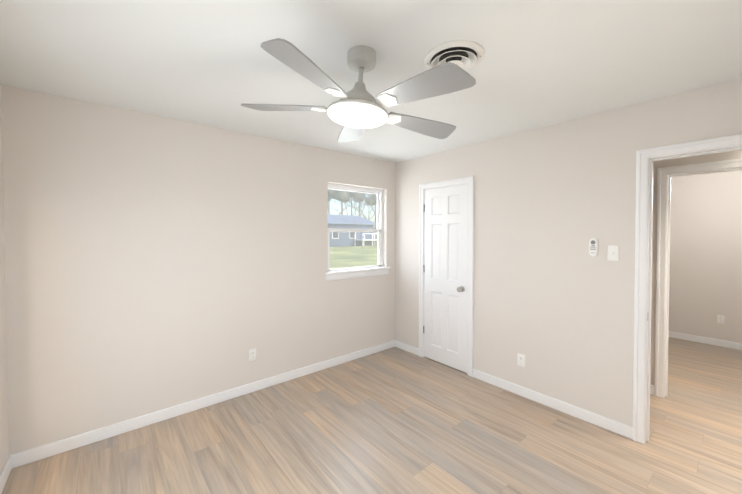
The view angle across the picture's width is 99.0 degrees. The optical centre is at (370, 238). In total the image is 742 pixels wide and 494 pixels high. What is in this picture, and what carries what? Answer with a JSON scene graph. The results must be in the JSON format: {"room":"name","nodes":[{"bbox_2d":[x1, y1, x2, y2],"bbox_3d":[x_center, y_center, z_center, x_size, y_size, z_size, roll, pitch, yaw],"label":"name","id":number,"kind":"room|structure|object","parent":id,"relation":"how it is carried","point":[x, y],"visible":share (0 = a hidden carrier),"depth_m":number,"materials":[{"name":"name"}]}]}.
{"room":"empty bedroom","nodes":[
{"label":"empty bedroom","id":0,"kind":"room"},
{"bbox_2d":[0,83,8,474],"bbox_3d":[-1.201,0.275,0.582,0.120,2.440,3.620,-1,1,-40],"label":"wall","id":1,"kind":"structure","parent":0,"point":[4,451],"depth_m":1.96,"materials":[{"name":"paint"}]},
{"bbox_2d":[0,454,15,493],"bbox_3d":[-1.188,1.450,0.690,0.014,0.088,3.500,-1,1,-40],"label":"baseboard","id":2,"kind":"structure","parent":1,"relation":"attached to","point":[10,463],"depth_m":1.94,"materials":[{"name":"white"}]},
{"bbox_2d":[2,85,394,454],"bbox_3d":[0.235,0.215,4.234,7.010,2.440,0.140,-1,1,-40],"label":"wall","id":3,"kind":"structure","parent":0,"point":[154,263],"depth_m":2.52,"materials":[{"name":"paint"}]},
{"bbox_2d":[16,340,395,466],"bbox_3d":[-0.980,1.410,3.133,3.410,0.088,0.018,-1,1,-40],"label":"baseboard","id":4,"kind":"structure","parent":3,"relation":"attached to","point":[62,446],"depth_m":2.59,"materials":[{"name":"white wood"}]},
{"bbox_2d":[249,348,255,361],"bbox_3d":[-1.125,1.103,3.013,0.070,0.114,0.009,-1,1,-40],"label":"electrical outlet","id":5,"kind":"object","parent":3,"relation":"attached to","point":[252,354],"visible":1,"depth_m":3.01,"materials":[{"name":"white plastic"}]},
{"bbox_2d":[328,183,382,271],"bbox_3d":[-0.203,-0.117,3.894,0.890,1.044,0.080,-1,1,-40],"label":"window","id":6,"kind":"structure","parent":3,"relation":"in","point":[379,198],"depth_m":4.00,"materials":[{"name":"white plastic"}]},
{"bbox_2d":[325,267,389,280],"bbox_3d":[-0.151,0.416,3.841,0.980,0.092,0.094,-1,1,-40],"label":"window sill","id":7,"kind":"structure","parent":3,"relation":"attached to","point":[347,274],"depth_m":3.78,"materials":[{"name":"white wood"}]},
{"bbox_2d":[0,0,741,162],"bbox_3d":[1.782,-1.024,2.365,7.010,0.100,4.960,-1,1,-40],"label":"ceiling","id":8,"kind":"structure","parent":0,"point":[542,63],"depth_m":1.67,"materials":[{"name":"paint"}]},
{"bbox_2d":[241,38,475,141],"bbox_3d":[-0.033,-0.784,1.646,1.202,0.356,1.191,-1,1,-40],"label":"ceiling fan","id":9,"kind":"object","parent":8,"relation":"hanging from","point":[356,109],"visible":1,"depth_m":1.52,"materials":[{"name":"painted metal"},{"name":"plastic"}]},
{"bbox_2d":[424,40,483,103],"bbox_3d":[0.440,-0.838,1.688,0.308,0.250,0.308,-1,1,-40],"label":"ceiling vent","id":10,"kind":"object","parent":8,"relation":"in","point":[465,55],"visible":0.77,"depth_m":1.64,"materials":[{"name":"white metal"}]},
{"bbox_2d":[2,337,741,493],"bbox_3d":[1.782,1.495,2.406,7.010,0.060,4.960,-1,1,-40],"label":"floor","id":11,"kind":"structure","parent":0,"point":[394,420],"depth_m":2.26,"materials":[{"name":"brown wood"}]},
{"bbox_2d":[395,78,741,426],"bbox_3d":[1.915,0.245,2.405,0.120,2.440,4.820,-1,1,-40],"label":"wall","id":12,"kind":"structure","parent":0,"point":[553,300],"depth_m":2.69,"materials":[{"name":"paint"}]},
{"bbox_2d":[396,340,418,355],"bbox_3d":[0.464,1.394,4.054,0.014,0.088,0.398,-1,1,-40],"label":"baseboard","id":13,"kind":"structure","parent":12,"relation":"attached to","point":[403,346],"depth_m":4.04,"materials":[{"name":"white wood"}]},
{"bbox_2d":[423,184,467,372],"bbox_3d":[0.822,0.424,3.598,0.103,2.020,0.606,-1,1,-40],"label":"closet door","id":14,"kind":"structure","parent":12,"relation":"in","point":[445,329],"depth_m":3.59,"materials":[{"name":"white painted wood"}]},
{"bbox_2d":[517,353,524,366],"bbox_3d":[1.394,1.127,2.942,0.009,0.114,0.070,-1,1,-40],"label":"electrical outlet","id":15,"kind":"object","parent":12,"relation":"attached to","point":[520,359],"visible":1,"depth_m":2.94,"materials":[{"name":"white plastic"}]},
{"bbox_2d":[472,369,632,438],"bbox_3d":[1.492,1.415,2.825,0.014,0.088,1.319,-1,1,-40],"label":"baseboard","id":16,"kind":"structure","parent":12,"relation":"attached to","point":[617,427],"depth_m":2.69,"materials":[{"name":"white wood"}]},
{"bbox_2d":[419,134,741,443],"bbox_3d":[1.970,0.402,3.075,1.099,2.104,3.012,-1,1,-40],"label":"door frame","id":17,"kind":"structure","parent":12,"relation":"attached to","point":[642,157],"depth_m":2.31,"materials":[{"name":"white wood"}]},
{"bbox_2d":[589,238,597,255],"bbox_3d":[1.747,0.066,2.491,0.024,0.146,0.060,-1,1,-40],"label":"remote","id":18,"kind":"object","parent":12,"relation":"attached to","point":[593,246],"visible":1,"depth_m":2.48,"materials":[{"name":"white plastic"}]},
{"bbox_2d":[607,245,618,260],"bbox_3d":[1.829,0.108,2.397,0.020,0.116,0.072,-1,1,-40],"label":"switch plate","id":19,"kind":"object","parent":12,"relation":"attached to","point":[612,252],"visible":1,"depth_m":2.40,"materials":[{"name":"white plastic"}]},
{"bbox_2d":[650,150,741,384],"bbox_3d":[2.651,0.235,3.021,0.120,2.440,4.820,-1,1,-40],"label":"wall","id":20,"kind":"structure","parent":0,"point":[723,156],"depth_m":2.94,"materials":[{"name":"paint"}]},
{"bbox_2d":[650,385,653,394],"bbox_3d":[2.349,1.407,3.297,0.014,0.088,0.901,-1,1,-40],"label":"baseboard","id":21,"kind":"structure","parent":20,"relation":"attached to","point":[651,386],"depth_m":2.96,"materials":[{"name":"white wood"}]},
{"bbox_2d":[669,170,741,342],"bbox_3d":[4.469,0.210,4.542,0.120,2.440,4.820,-1,1,-40],"label":"wall","id":22,"kind":"structure","parent":0,"point":[705,282],"depth_m":4.32,"materials":[{"name":"paint"}]},
{"bbox_2d":[669,331,741,349],"bbox_3d":[4.860,1.396,3.989,0.014,0.088,3.200,-1,1,-40],"label":"baseboard","id":23,"kind":"structure","parent":22,"relation":"attached to","point":[733,345],"depth_m":4.32,"materials":[{"name":"white wood"}]},
{"bbox_2d":[717,315,724,323],"bbox_3d":[4.663,1.076,4.223,0.009,0.114,0.070,-1,1,-40],"label":"outlet","id":24,"kind":"object","parent":22,"relation":"attached to","point":[720,319],"visible":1,"depth_m":4.22,"materials":[{"name":"white plastic"}]},
{"label":"outside","id":25,"kind":"structure","parent":0,"visible":0},
{"bbox_2d":[330,242,376,268],"bbox_3d":[-31.944,0.932,68.612,200.000,0.200,139.840,-1,1,-40],"label":"ground","id":26,"kind":"structure","parent":25,"point":[342,259],"depth_m":27.12,"materials":[{"name":"green plant"}]},
{"bbox_2d":[328,189,334,213],"bbox_3d":[-13.880,-12.471,103.323,7.065,25.467,8.442,-1,1,-40],"label":"tree","id":27,"kind":"object","parent":26,"relation":"on","point":[332,195],"depth_m":101.72,"materials":[{"name":"green plant"}]},
{"bbox_2d":[332,190,350,214],"bbox_3d":[-8.476,-11.294,94.609,7.952,23.398,6.438,-1,1,-40],"label":"tree","id":28,"kind":"object","parent":26,"relation":"on","point":[337,194],"depth_m":92.61,"materials":[{"name":"green plant"}]},
{"bbox_2d":[328,190,374,214],"bbox_3d":[-6.354,-7.053,75.624,16.073,15.569,19.231,-1,1,-40],"label":"tree","id":29,"kind":"object","parent":26,"relation":"on","point":[348,201],"depth_m":74.20,"materials":[{"name":"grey plant"}]},
{"bbox_2d":[328,214,376,246],"bbox_3d":[-8.842,-1.416,49.528,22.000,5.120,11.700,-1,1,-40],"label":"house","id":30,"kind":"structure","parent":26,"relation":"on","point":[343,239],"depth_m":49.68,"materials":[{"name":"blue"}]},
{"bbox_2d":[328,191,376,214],"bbox_3d":[-7.206,-8.291,70.960,20.614,18.199,20.690,-1,1,-40],"label":"tree","id":31,"kind":"object","parent":26,"relation":"on","point":[345,203],"depth_m":69.36,"materials":[{"name":"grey plant"}]},
{"bbox_2d":[328,189,376,219],"bbox_3d":[-2.768,-8.682,80.431,20.906,18.682,15.096,-1,1,-40],"label":"tree","id":32,"kind":"object","parent":26,"relation":"on","point":[352,205],"depth_m":79.31,"materials":[{"name":"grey plant"}]},
{"bbox_2d":[334,191,376,214],"bbox_3d":[0.080,-7.383,75.533,20.267,16.231,14.748,-1,1,-40],"label":"tree","id":33,"kind":"object","parent":26,"relation":"on","point":[362,197],"depth_m":73.19,"materials":[{"name":"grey plant"}]},
{"bbox_2d":[348,192,364,215],"bbox_3d":[-4.137,-13.008,106.911,9.300,26.423,6.608,-1,1,-40],"label":"tree","id":34,"kind":"object","parent":26,"relation":"on","point":[353,195],"depth_m":104.32,"materials":[{"name":"green plant"}]},
{"bbox_2d":[344,191,369,215],"bbox_3d":[-2.636,-9.950,88.675,24.121,20.926,17.444,-1,1,-40],"label":"tree","id":35,"kind":"object","parent":26,"relation":"on","point":[360,204],"depth_m":88.29,"materials":[{"name":"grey plant"}]},
{"bbox_2d":[341,191,376,217],"bbox_3d":[0.401,-4.593,43.249,14.225,11.697,9.708,-1,1,-40],"label":"tree","id":36,"kind":"object","parent":26,"relation":"on","point":[362,203],"depth_m":40.22,"materials":[{"name":"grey plant"}]},
{"bbox_2d":[343,212,376,248],"bbox_3d":[-1.125,-1.481,40.505,5.439,5.554,4.889,-1,1,-40],"label":"tree","id":37,"kind":"object","parent":26,"relation":"on","point":[361,226],"depth_m":40.53,"materials":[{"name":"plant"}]},
{"bbox_2d":[344,194,376,215],"bbox_3d":[1.996,-3.118,38.190,10.151,8.906,11.425,-1,1,-40],"label":"tree","id":38,"kind":"object","parent":26,"relation":"on","point":[364,205],"depth_m":39.35,"materials":[{"name":"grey plant"}]},
{"bbox_2d":[346,191,376,219],"bbox_3d":[-0.180,-7.173,73.155,14.715,15.885,12.394,-1,1,-40],"label":"tree","id":39,"kind":"object","parent":26,"relation":"on","point":[365,202],"depth_m":71.38,"materials":[{"name":"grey plant"}]},
{"bbox_2d":[365,194,376,227],"bbox_3d":[2.021,-11.247,106.013,7.361,22.932,6.698,-1,1,-40],"label":"tree","id":40,"kind":"object","parent":26,"relation":"on","point":[372,203],"depth_m":104.48,"materials":[{"name":"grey plant"}]}
]}

